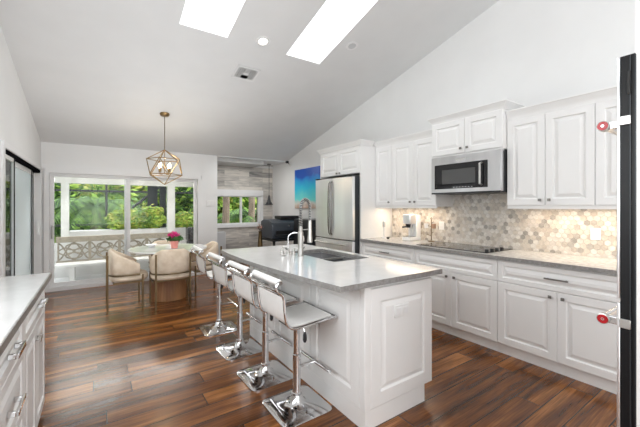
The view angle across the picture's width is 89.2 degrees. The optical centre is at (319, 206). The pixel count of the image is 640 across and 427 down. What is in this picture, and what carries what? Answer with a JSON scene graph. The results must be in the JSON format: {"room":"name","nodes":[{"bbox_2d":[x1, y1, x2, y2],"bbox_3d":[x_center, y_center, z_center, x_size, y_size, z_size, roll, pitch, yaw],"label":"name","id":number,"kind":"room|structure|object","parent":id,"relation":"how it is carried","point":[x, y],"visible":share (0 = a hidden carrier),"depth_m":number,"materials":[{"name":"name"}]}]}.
{"room":"kitchen","nodes":[
{"label":"kitchen","id":0,"kind":"room"},
{"bbox_2d":[0,26,40,276],"bbox_3d":[-1.738,-1.095,1.095,0.120,4.960,10.170,0,0,-34],"label":"wall","id":1,"kind":"structure","parent":0,"point":[18,129],"depth_m":3.52,"materials":[{"name":"paint"}]},
{"bbox_2d":[1,140,41,276],"bbox_3d":[-3.781,0.378,4.096,0.155,2.015,2.590,0,0,-34],"label":"door","id":2,"kind":"structure","parent":1,"relation":"in","point":[21,177],"depth_m":4.09,"materials":[{"name":"paint"}]},
{"bbox_2d":[41,142,216,273],"bbox_3d":[-3.584,0.135,6.405,2.827,2.500,0.920,0,0,-34],"label":"wall","id":3,"kind":"structure","parent":0,"point":[51,153],"depth_m":5.92,"materials":[{"name":"paint"}]},
{"bbox_2d":[41,164,205,292],"bbox_3d":[-3.449,0.347,6.001,2.580,2.075,0.180,0,0,-34],"label":"door","id":4,"kind":"structure","parent":3,"relation":"in","point":[51,170],"depth_m":5.73,"materials":[{"name":"paint"}]},
{"bbox_2d":[206,200,216,205],"bbox_3d":[-2.256,-0.073,6.748,0.205,0.104,0.012,0,0,-34],"label":"wall switch","id":5,"kind":"object","parent":3,"relation":"attached to","point":[208,202],"visible":1,"depth_m":6.74,"materials":[{"name":"white plastic"}]},
{"bbox_2d":[217,165,272,262],"bbox_3d":[-1.954,0.135,8.004,1.670,2.500,0.120,0,0,-34],"label":"wall","id":6,"kind":"structure","parent":0,"point":[228,177],"depth_m":8.01,"materials":[{"name":"grey wood"}]},
{"bbox_2d":[217,189,262,227],"bbox_3d":[-1.984,0.048,7.917,1.300,0.905,0.150,0,0,-34],"label":"window","id":7,"kind":"structure","parent":6,"relation":"in","point":[220,192],"depth_m":7.96,"materials":[{"name":"paint"}]},
{"bbox_2d":[253,166,272,168],"bbox_3d":[-1.911,-1.005,7.942,1.670,0.060,0.030,0,0,-34],"label":"trim","id":8,"kind":"structure","parent":6,"relation":"attached to","point":[267,167],"depth_m":8.28,"materials":[{"name":"paint"}]},
{"bbox_2d":[0,0,498,165],"bbox_3d":[-0.053,-2.321,2.720,4.597,2.558,10.950,0,0,-34],"label":"ceiling","id":9,"kind":"structure","parent":0,"point":[103,73],"depth_m":4.12,"materials":[{"name":"paint"}]},
{"bbox_2d":[146,112,181,184],"bbox_3d":[-2.371,-0.878,4.957,0.499,1.095,0.494,0,0,-34],"label":"chandelier","id":10,"kind":"object","parent":9,"relation":"hanging from","point":[163,114],"visible":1,"depth_m":4.93,"materials":[{"name":"gold metal"}]},
{"bbox_2d":[179,0,244,36],"bbox_3d":[-0.892,-2.283,2.970,0.500,0.812,1.230,0,0,-34],"label":"window","id":11,"kind":"structure","parent":9,"relation":"attached to","point":[218,17],"depth_m":3.49,"materials":[{"name":"glass"}]},
{"bbox_2d":[232,65,260,81],"bbox_3d":[-0.975,-1.750,4.279,0.300,0.073,0.264,0,0,-34],"label":"ceiling vent","id":12,"kind":"object","parent":9,"relation":"in","point":[241,72],"visible":1,"depth_m":4.27,"materials":[{"name":"metal"}]},
{"bbox_2d":[256,36,269,45],"bbox_3d":[-0.658,-1.905,3.749,0.155,0.043,0.150,0,0,-28],"label":"recessed light","id":13,"kind":"object","parent":9,"relation":"in","point":[262,41],"visible":1,"depth_m":3.74,"materials":[{"name":"paint"}]},
{"bbox_2d":[265,164,272,204],"bbox_3d":[-1.244,-0.535,7.932,0.200,1.000,0.200,0,0,-34],"label":"pendant lamp","id":14,"kind":"object","parent":9,"relation":"hanging from","point":[269,202],"visible":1,"depth_m":7.89,"materials":[{"name":"black plastic"}]},
{"bbox_2d":[286,0,377,63],"bbox_3d":[0.132,-2.296,3.670,0.500,0.812,1.230,0,0,-34],"label":"window","id":15,"kind":"structure","parent":9,"relation":"attached to","point":[315,43],"depth_m":4.10,"materials":[{"name":"glass"}]},
{"bbox_2d":[346,41,357,49],"bbox_3d":[0.400,-2.002,4.050,0.155,0.043,0.150,0,0,-28],"label":"ceiling speaker","id":16,"kind":"object","parent":9,"relation":"attached to","point":[352,45],"visible":1,"depth_m":4.05,"materials":[{"name":"paint"}]},
{"bbox_2d":[348,43,355,48],"bbox_3d":[0.400,-2.002,4.050,0.100,0.001,0.100,0,-14,-34],"label":"grille","id":17,"kind":"object","parent":16,"relation":"attached to","point":[351,46],"depth_m":4.05,"materials":[{"name":"white plastic"}]},
{"bbox_2d":[38,263,616,426],"bbox_3d":[-0.025,1.445,2.679,4.697,0.120,10.850,0,0,-34],"label":"floor","id":18,"kind":"structure","parent":0,"point":[130,365],"depth_m":2.60,"materials":[{"name":"brown wood"}]},
{"bbox_2d":[0,321,25,426],"bbox_3d":[-1.434,0.941,1.199,0.490,0.888,0.676,0,0,-34],"label":"base cabinet","id":19,"kind":"object","parent":18,"relation":"on","point":[12,395],"visible":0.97,"depth_m":1.37,"materials":[{"name":"paint"}]},
{"bbox_2d":[24,289,48,426],"bbox_3d":[-1.841,0.941,1.794,0.490,0.888,0.758,0,0,-34],"label":"base cabinet","id":20,"kind":"object","parent":18,"relation":"on","point":[34,323],"visible":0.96,"depth_m":1.89,"materials":[{"name":"paint"}]},
{"bbox_2d":[106,249,147,313],"bbox_3d":[-2.678,0.985,4.517,0.498,0.800,0.545,0,0,-34],"label":"dining chair","id":21,"kind":"object","parent":18,"relation":"on","point":[122,268],"visible":1,"depth_m":4.28,"materials":[{"name":"fabric"}]},
{"bbox_2d":[148,240,179,267],"bbox_3d":[-2.569,0.985,5.441,0.545,0.800,0.498,0,0,-34],"label":"dining chair","id":22,"kind":"object","parent":18,"relation":"on","point":[162,241],"visible":0.12,"depth_m":5.54,"materials":[{"name":"fabric"}]},
{"bbox_2d":[127,244,206,301],"bbox_3d":[-2.316,1.008,4.982,1.100,0.755,1.100,0,0,-34],"label":"dining table","id":23,"kind":"object","parent":18,"relation":"on","point":[167,291],"visible":0.46,"depth_m":4.78,"materials":[{"name":"stone"}]},
{"bbox_2d":[166,231,183,247],"bbox_3d":[-2.188,0.497,4.915,0.246,0.261,0.247,0,0,-34],"label":"potted flower","id":24,"kind":"object","parent":23,"relation":"on","point":[174,238],"visible":1,"depth_m":4.87,"materials":[{"name":"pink plant"}]},
{"bbox_2d":[149,248,191,310],"bbox_3d":[-2.116,0.985,4.609,0.545,0.800,0.498,0,0,-32],"label":"dining chair","id":25,"kind":"object","parent":18,"relation":"on","point":[172,264],"visible":1,"depth_m":4.42,"materials":[{"name":"fabric"}]},
{"bbox_2d":[188,241,221,296],"bbox_3d":[-1.911,0.985,5.295,0.498,0.800,0.545,0,0,-32],"label":"dining chair","id":26,"kind":"object","parent":18,"relation":"on","point":[212,246],"visible":0.58,"depth_m":5.18,"materials":[{"name":"fabric"}]},
{"bbox_2d":[191,245,241,336],"bbox_3d":[-1.174,0.915,3.669,0.465,0.940,0.414,0,0,-32],"label":"bar stool","id":27,"kind":"object","parent":18,"relation":"on","point":[220,327],"visible":0.92,"depth_m":3.65,"materials":[{"name":"silver metal"}]},
{"bbox_2d":[217,231,225,265],"bbox_3d":[-2.379,0.985,7.501,0.360,0.800,0.170,0,0,-34],"label":"console","id":28,"kind":"object","parent":18,"relation":"on","point":[221,235],"visible":0.38,"depth_m":7.49,"materials":[{"name":"grey"}]},
{"bbox_2d":[206,252,267,360],"bbox_3d":[-0.806,0.915,3.131,0.465,0.940,0.414,0,0,-35],"label":"bar stool","id":29,"kind":"object","parent":18,"relation":"on","point":[240,348],"visible":0.8,"depth_m":3.11,"materials":[{"name":"silver metal"}]},
{"bbox_2d":[258,224,262,246],"bbox_3d":[-1.179,0.862,6.402,0.140,1.047,0.140,0,0,-34],"label":"flower vase","id":30,"kind":"object","parent":18,"relation":"on","point":[260,243],"visible":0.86,"depth_m":6.37,"materials":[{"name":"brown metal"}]},
{"bbox_2d":[225,260,298,391],"bbox_3d":[-0.476,0.915,2.648,0.465,0.940,0.414,0,0,-35],"label":"bar stool","id":31,"kind":"object","parent":18,"relation":"on","point":[267,374],"visible":0.92,"depth_m":2.62,"materials":[{"name":"silver metal"}]},
{"bbox_2d":[262,237,293,245],"bbox_3d":[-0.732,1.018,6.829,0.900,0.735,0.700,0,0,-34],"label":"desk","id":32,"kind":"object","parent":18,"relation":"on","point":[263,238],"visible":0.27,"depth_m":6.42,"materials":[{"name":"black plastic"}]},
{"bbox_2d":[261,219,293,238],"bbox_3d":[-0.745,0.453,6.795,0.800,0.375,0.600,0,0,-34],"label":"printer","id":33,"kind":"object","parent":32,"relation":"on","point":[272,228],"visible":0.73,"depth_m":6.53,"materials":[{"name":"grey plastic"}]},
{"bbox_2d":[275,234,293,236],"bbox_3d":[-0.596,0.580,6.576,0.700,0.030,0.070,0,0,-34],"label":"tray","id":34,"kind":"object","parent":33,"relation":"on","point":[276,235],"depth_m":6.48,"materials":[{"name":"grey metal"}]},
{"bbox_2d":[275,215,299,218],"bbox_3d":[-0.686,0.229,6.921,0.480,0.068,0.300,0,0,-34],"label":"scanner","id":35,"kind":"object","parent":33,"relation":"on","point":[285,216],"visible":0.8,"depth_m":6.80,"materials":[{"name":"black plastic"}]},
{"bbox_2d":[249,270,337,426],"bbox_3d":[-0.190,0.915,2.238,0.465,0.940,0.414,0,0,-34],"label":"bar stool","id":36,"kind":"object","parent":18,"relation":"on","point":[299,405],"visible":1,"depth_m":2.21,"materials":[{"name":"white leather"}]},
{"bbox_2d":[294,218,317,245],"bbox_3d":[-0.125,0.815,6.317,0.515,1.140,0.670,0,0,-34],"label":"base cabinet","id":37,"kind":"object","parent":18,"relation":"on","point":[296,221],"visible":0.27,"depth_m":6.08,"materials":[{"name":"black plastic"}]},
{"bbox_2d":[314,175,359,253],"bbox_3d":[0.455,0.458,5.171,0.812,1.815,0.955,0,0,-34],"label":"refrigerator","id":38,"kind":"object","parent":18,"relation":"on","point":[337,199],"visible":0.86,"depth_m":4.81,"materials":[{"name":"grey metal"}]},
{"bbox_2d":[250,266,431,426],"bbox_3d":[0.029,0.938,2.921,0.656,0.894,1.850,0,0,-34],"label":"kitchen island","id":39,"kind":"object","parent":18,"relation":"on","point":[377,351],"visible":0.7,"depth_m":2.18,"materials":[{"name":"paint"}]},
{"bbox_2d":[221,244,441,292],"bbox_3d":[-0.086,0.472,2.880,1.040,0.035,1.948,0,0,-34],"label":"island countertop","id":40,"kind":"structure","parent":39,"relation":"on","point":[366,271],"depth_m":2.42,"materials":[{"name":"stone"}]},
{"bbox_2d":[285,232,303,253],"bbox_3d":[-0.243,0.349,3.107,0.185,0.210,0.050,0,0,-6],"label":"tap","id":41,"kind":"object","parent":40,"relation":"on","point":[287,248],"visible":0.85,"depth_m":3.10,"materials":[{"name":"silver metal"}]},
{"bbox_2d":[297,198,312,256],"bbox_3d":[-0.148,0.186,2.991,0.107,0.538,0.202,0,0,21],"label":"spring faucet","id":42,"kind":"object","parent":40,"relation":"on","point":[301,247],"visible":1,"depth_m":2.97,"materials":[{"name":"silver metal"}]},
{"bbox_2d":[304,252,354,261],"bbox_3d":[0.068,0.588,3.081,0.414,0.195,0.774,0,0,-34],"label":"sink","id":43,"kind":"object","parent":40,"relation":"in","point":[326,256],"visible":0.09,"depth_m":3.32,"materials":[{"name":"silver metal"}]},
{"bbox_2d":[396,307,400,314],"bbox_3d":[0.519,0.690,2.138,0.044,0.046,0.004,0,0,-34],"label":"socket","id":44,"kind":"object","parent":39,"relation":"attached to","point":[398,309],"depth_m":2.13,"materials":[{"name":"plastic"}]},
{"bbox_2d":[394,302,408,317],"bbox_3d":[0.544,0.690,2.163,0.140,0.080,0.008,0,0,-34],"label":"outlet plate","id":45,"kind":"object","parent":39,"relation":"attached to","point":[401,309],"depth_m":2.16,"materials":[{"name":"white plastic"}]},
{"bbox_2d":[316,139,391,253],"bbox_3d":[0.536,0.217,5.227,0.686,2.335,1.125,0,0,-34],"label":"refrigerator surround","id":46,"kind":"object","parent":18,"relation":"on","point":[357,157],"visible":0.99,"depth_m":4.79,"materials":[{"name":"paint"}]},
{"bbox_2d":[362,242,414,263],"bbox_3d":[1.103,0.941,4.419,0.661,0.888,0.937,0,0,-34],"label":"base cabinet","id":47,"kind":"object","parent":18,"relation":"on","point":[404,254],"visible":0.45,"depth_m":4.20,"materials":[{"name":"paint"}]},
{"bbox_2d":[415,249,499,351],"bbox_3d":[1.646,0.941,3.632,0.652,0.888,0.971,0,0,-34],"label":"base cabinet","id":48,"kind":"object","parent":18,"relation":"on","point":[465,294],"visible":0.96,"depth_m":3.33,"materials":[{"name":"paint"}]},
{"bbox_2d":[498,260,619,393],"bbox_3d":[2.189,0.941,2.831,0.661,0.888,0.961,0,0,-34],"label":"base cabinet","id":49,"kind":"object","parent":18,"relation":"on","point":[547,319],"visible":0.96,"depth_m":2.65,"materials":[{"name":"paint"}]},
{"bbox_2d":[360,236,616,274],"bbox_3d":[1.658,0.478,3.615,0.656,0.036,2.897,0,0,-34],"label":"countertop","id":50,"kind":"structure","parent":49,"relation":"on","point":[567,261],"depth_m":2.99,"materials":[{"name":"stone"}]},
{"bbox_2d":[382,221,385,237],"bbox_3d":[0.927,0.332,4.704,0.060,0.254,0.060,0,0,-34],"label":"electric corkscrew","id":51,"kind":"object","parent":50,"relation":"on","point":[383,221],"visible":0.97,"depth_m":4.69,"materials":[{"name":"white plastic"}]},
{"bbox_2d":[402,214,420,240],"bbox_3d":[1.227,0.281,4.397,0.290,0.353,0.165,0,0,-34],"label":"coffee machine","id":52,"kind":"object","parent":50,"relation":"on","point":[412,221],"visible":1,"depth_m":4.38,"materials":[{"name":"white plastic"}]},
{"bbox_2d":[427,217,434,241],"bbox_3d":[1.464,0.299,4.272,0.090,0.319,0.105,0,0,-34],"label":"utensil rack","id":53,"kind":"object","parent":50,"relation":"on","point":[431,240],"visible":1,"depth_m":4.27,"materials":[{"name":"brown metal"}]},
{"bbox_2d":[416,242,511,252],"bbox_3d":[1.609,0.445,3.680,0.510,0.029,0.860,0,0,-34],"label":"cooktop","id":54,"kind":"object","parent":50,"relation":"in","point":[458,246],"visible":1,"depth_m":3.58,"materials":[{"name":"black glass"}]},
{"bbox_2d":[596,0,639,426],"bbox_3d":[1.573,0.035,1.091,0.771,2.700,0.825,0,0,-34],"label":"oven tower","id":55,"kind":"object","parent":18,"relation":"on","point":[626,315],"visible":1,"depth_m":1.15,"materials":[{"name":"paint"}]},
{"bbox_3d":[-1.050,0.941,0.638,0.490,0.888,0.676,0,0,-34],"label":"cabinet","id":56,"kind":"object","parent":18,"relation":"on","visible":0},
{"bbox_2d":[0,273,51,356],"bbox_3d":[-1.457,0.478,1.227,0.488,0.036,2.190,0,0,-34],"label":"countertop","id":57,"kind":"structure","parent":56,"relation":"on","point":[19,294],"depth_m":1.62,"materials":[{"name":"stone"}]},
{"bbox_2d":[273,0,635,258],"bbox_3d":[1.847,-1.123,4.031,0.120,5.015,10.970,0,0,-34],"label":"wall","id":58,"kind":"structure","parent":0,"point":[523,52],"depth_m":3.67,"materials":[{"name":"paint"}]},
{"bbox_2d":[295,166,319,207],"bbox_3d":[-0.280,-0.393,7.003,0.033,0.865,1.009,0,0,-34],"label":"picture","id":59,"kind":"object","parent":58,"relation":"attached to","point":[305,179],"visible":0.64,"depth_m":6.99},
{"bbox_2d":[374,129,452,207],"bbox_3d":[1.260,-0.462,4.435,0.386,0.967,1.089,0,0,-34],"label":"upper cabinet","id":60,"kind":"object","parent":58,"relation":"attached to","point":[403,163],"visible":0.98,"depth_m":4.31,"materials":[{"name":"paint"}]},
{"bbox_2d":[427,99,524,158],"bbox_3d":[1.739,-0.801,3.663,0.466,0.487,0.920,0,0,-34],"label":"upper cabinet","id":61,"kind":"object","parent":58,"relation":"attached to","point":[481,128],"visible":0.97,"depth_m":3.47,"materials":[{"name":"paint"}]},
{"bbox_2d":[431,149,506,194],"bbox_3d":[1.720,-0.356,3.650,0.500,0.427,0.815,0,0,-34],"label":"microwave","id":62,"kind":"object","parent":61,"relation":"attached to","point":[485,172],"visible":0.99,"depth_m":3.47,"materials":[{"name":"grey metal"}]},
{"bbox_2d":[392,193,616,258],"bbox_3d":[1.995,0.142,3.700,0.008,0.634,3.136,0,0,-34],"label":"tile backsplash","id":63,"kind":"structure","parent":58,"relation":"attached to","point":[474,219],"depth_m":3.52,"materials":[{"name":"grey tile"}]},
{"bbox_2d":[439,221,443,229],"bbox_3d":[1.597,0.250,4.266,0.009,0.110,0.076,0,0,-34],"label":"outlet plate","id":64,"kind":"object","parent":63,"relation":"attached to","point":[441,223],"visible":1,"depth_m":4.26,"materials":[{"name":"white plastic"}]},
{"bbox_2d":[590,228,600,239],"bbox_3d":[2.500,0.250,2.945,0.009,0.110,0.076,0,0,-34],"label":"outlet plate","id":65,"kind":"object","parent":63,"relation":"attached to","point":[595,233],"visible":1,"depth_m":2.94,"materials":[{"name":"white plastic"}]},
{"bbox_2d":[505,85,616,208],"bbox_3d":[2.367,-0.464,2.816,0.386,0.972,1.278,0,0,-34],"label":"upper cabinet","id":66,"kind":"object","parent":58,"relation":"attached to","point":[558,157],"visible":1,"depth_m":2.86,"materials":[{"name":"paint"}]},
{"label":"outside","id":67,"kind":"structure","parent":0,"visible":0},
{"bbox_3d":[-5.947,1.635,10.470,30.000,0.100,36.000,0,0,-34],"label":"ground","id":68,"kind":"structure","parent":67,"visible":0},
{"bbox_2d":[54,183,104,229],"bbox_3d":[-10.436,-1.054,14.907,4.690,5.302,3.972,0,0,-10],"label":"tree","id":69,"kind":"object","parent":68,"relation":"on","point":[57,194],"visible":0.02,"depth_m":13.87,"materials":[{"name":"green plant"}]},
{"bbox_2d":[54,196,141,238],"bbox_3d":[-6.229,0.643,9.023,3.160,1.900,3.004,0,0,-34],"label":"palm tree","id":70,"kind":"object","parent":68,"relation":"on","point":[96,209],"visible":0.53,"depth_m":8.66,"materials":[{"name":"green plant"}]},
{"bbox_2d":[54,210,166,235],"bbox_3d":[-13.571,-0.731,18.044,19.113,6.713,2.915,0,0,-33],"label":"hedge","id":71,"kind":"object","parent":68,"relation":"on","point":[85,222],"visible":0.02,"depth_m":17.60,"materials":[{"name":"green plant"}]},
{"bbox_2d":[69,184,166,227],"bbox_3d":[-7.347,-0.894,12.538,2.852,4.982,3.736,0,0,32],"label":"tree","id":72,"kind":"object","parent":68,"relation":"on","point":[134,197],"visible":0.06,"depth_m":11.55,"materials":[{"name":"green plant"}]},
{"bbox_2d":[158,187,222,226],"bbox_3d":[-5.507,-0.741,13.762,3.351,4.678,3.628,0,0,26],"label":"tree","id":73,"kind":"object","parent":68,"relation":"on","point":[183,202],"visible":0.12,"depth_m":12.82,"materials":[{"name":"green plant"}]},
{"bbox_2d":[222,197,229,222],"bbox_3d":[-2.839,-0.315,9.688,0.281,3.807,0.240,0,0,-34],"label":"trunk","id":74,"kind":"object","parent":68,"relation":"on","point":[226,200],"visible":0.19,"depth_m":9.63,"materials":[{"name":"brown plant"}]},
{"bbox_2d":[217,208,255,222],"bbox_3d":[-2.296,0.818,10.779,2.418,1.554,2.581,0,0,-34],"label":"bush","id":75,"kind":"object","parent":68,"relation":"on","point":[244,212],"visible":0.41,"depth_m":10.39,"materials":[{"name":"green plant"}]},
{"bbox_2d":[217,197,256,222],"bbox_3d":[-3.304,-0.969,14.717,3.359,5.132,4.004,0,0,35],"label":"tree","id":76,"kind":"object","parent":68,"relation":"on","point":[234,201],"visible":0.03,"depth_m":13.79,"materials":[{"name":"green plant"}]},
{"bbox_2d":[248,197,254,221],"bbox_3d":[-2.170,-0.315,10.146,0.281,3.807,0.240,0,0,-34],"label":"trunk","id":77,"kind":"object","parent":68,"relation":"on","point":[251,209],"visible":0.19,"depth_m":10.08,"materials":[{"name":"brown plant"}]},
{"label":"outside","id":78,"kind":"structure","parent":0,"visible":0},
{"bbox_2d":[217,157,263,166],"bbox_3d":[-4.109,-1.045,6.542,5.800,0.140,1.460,0,0,-34],"label":"ceiling","id":79,"kind":"structure","parent":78,"point":[220,161],"depth_m":7.36,"materials":[{"name":"white paint"}]},
{"bbox_2d":[54,177,192,186],"bbox_3d":[-4.479,-0.725,7.083,5.800,0.500,0.150,0,0,-34],"label":"beam","id":80,"kind":"structure","parent":79,"relation":"attached to","point":[72,180],"depth_m":7.02,"materials":[{"name":"white wood"}]},
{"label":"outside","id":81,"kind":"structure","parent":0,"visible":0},
{"bbox_2d":[54,269,149,281],"bbox_3d":[-3.030,1.495,5.318,7.400,0.160,8.200,0,0,-34],"label":"floor","id":82,"kind":"structure","parent":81,"point":[83,277],"depth_m":6.47,"materials":[{"name":"grey concrete"}]},
{"bbox_2d":[61,183,68,236],"bbox_3d":[-5.179,0.470,6.598,0.128,1.890,0.140,0,0,-34],"label":"patio post","id":83,"kind":"object","parent":82,"relation":"on","point":[64,186],"visible":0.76,"depth_m":6.54,"materials":[{"name":"white wood"}]},
{"bbox_2d":[54,232,170,280],"bbox_3d":[-4.088,1.000,6.623,2.047,0.830,0.450,0,0,-34],"label":"bench","id":84,"kind":"object","parent":82,"relation":"on","point":[73,263],"visible":0.59,"depth_m":6.46,"materials":[{"name":"weathered wood"}]},
{"bbox_2d":[54,237,186,277],"bbox_3d":[-3.641,1.070,7.523,3.920,0.690,0.050,0,0,-34],"label":"parapet","id":85,"kind":"object","parent":82,"relation":"on","point":[95,269],"visible":0.14,"depth_m":6.72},
{"bbox_2d":[54,185,192,228],"bbox_3d":[-5.409,-0.212,8.355,5.350,3.255,0.160,0,0,-34],"label":"cage","id":86,"kind":"object","parent":82,"relation":"on","point":[106,190],"visible":0.17,"depth_m":8.34,"materials":[{"name":"grey"}]},
{"bbox_2d":[69,227,185,236],"bbox_3d":[-4.086,1.055,7.836,3.100,1.060,0.450,0,0,-34],"label":"planter box","id":87,"kind":"object","parent":82,"relation":"on","point":[182,231],"visible":0.14,"depth_m":7.33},
{"bbox_2d":[105,208,139,229],"bbox_3d":[-4.552,0.307,7.532,0.770,0.588,0.473,0,0,-34],"label":"shrub","id":88,"kind":"object","parent":87,"relation":"in","point":[116,220],"visible":0.7,"depth_m":7.39,"materials":[{"name":"green plant"}]},
{"bbox_2d":[139,204,166,228],"bbox_3d":[-4.031,0.301,7.868,0.700,0.736,0.469,0,0,-34],"label":"shrub","id":89,"kind":"object","parent":87,"relation":"in","point":[150,217],"visible":0.96,"depth_m":7.76,"materials":[{"name":"green plant"}]},
{"bbox_2d":[175,211,192,227],"bbox_3d":[-3.469,0.382,8.268,0.846,0.565,0.475,0,0,-34],"label":"shrub","id":90,"kind":"object","parent":87,"relation":"in","point":[182,219],"visible":0.65,"depth_m":8.16,"materials":[{"name":"green plant"}]},
{"bbox_2d":[147,186,157,206],"bbox_3d":[-4.243,0.425,8.226,0.220,1.980,0.070,0,0,-34],"label":"panel","id":91,"kind":"object","parent":82,"relation":"on","point":[152,191],"visible":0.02,"depth_m":8.21,"materials":[{"name":"grey metal"}]},
{"bbox_2d":[159,186,165,226],"bbox_3d":[-4.053,0.425,8.355,0.140,1.980,0.070,0,0,-34],"label":"panel","id":92,"kind":"object","parent":82,"relation":"on","point":[162,189],"visible":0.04,"depth_m":8.35,"materials":[{"name":"grey metal"}]},
{"bbox_2d":[167,186,174,231],"bbox_3d":[-3.544,0.470,7.716,0.160,1.890,0.140,0,0,-34],"label":"patio post","id":93,"kind":"object","parent":82,"relation":"on","point":[170,189],"visible":0.56,"depth_m":7.65,"materials":[{"name":"white wood"}]},
{"bbox_2d":[186,226,192,260],"bbox_3d":[-2.964,0.940,7.507,0.220,0.950,0.300,0,0,-34],"label":"grill","id":94,"kind":"object","parent":82,"relation":"on","point":[189,229],"visible":0.34,"depth_m":7.37,"materials":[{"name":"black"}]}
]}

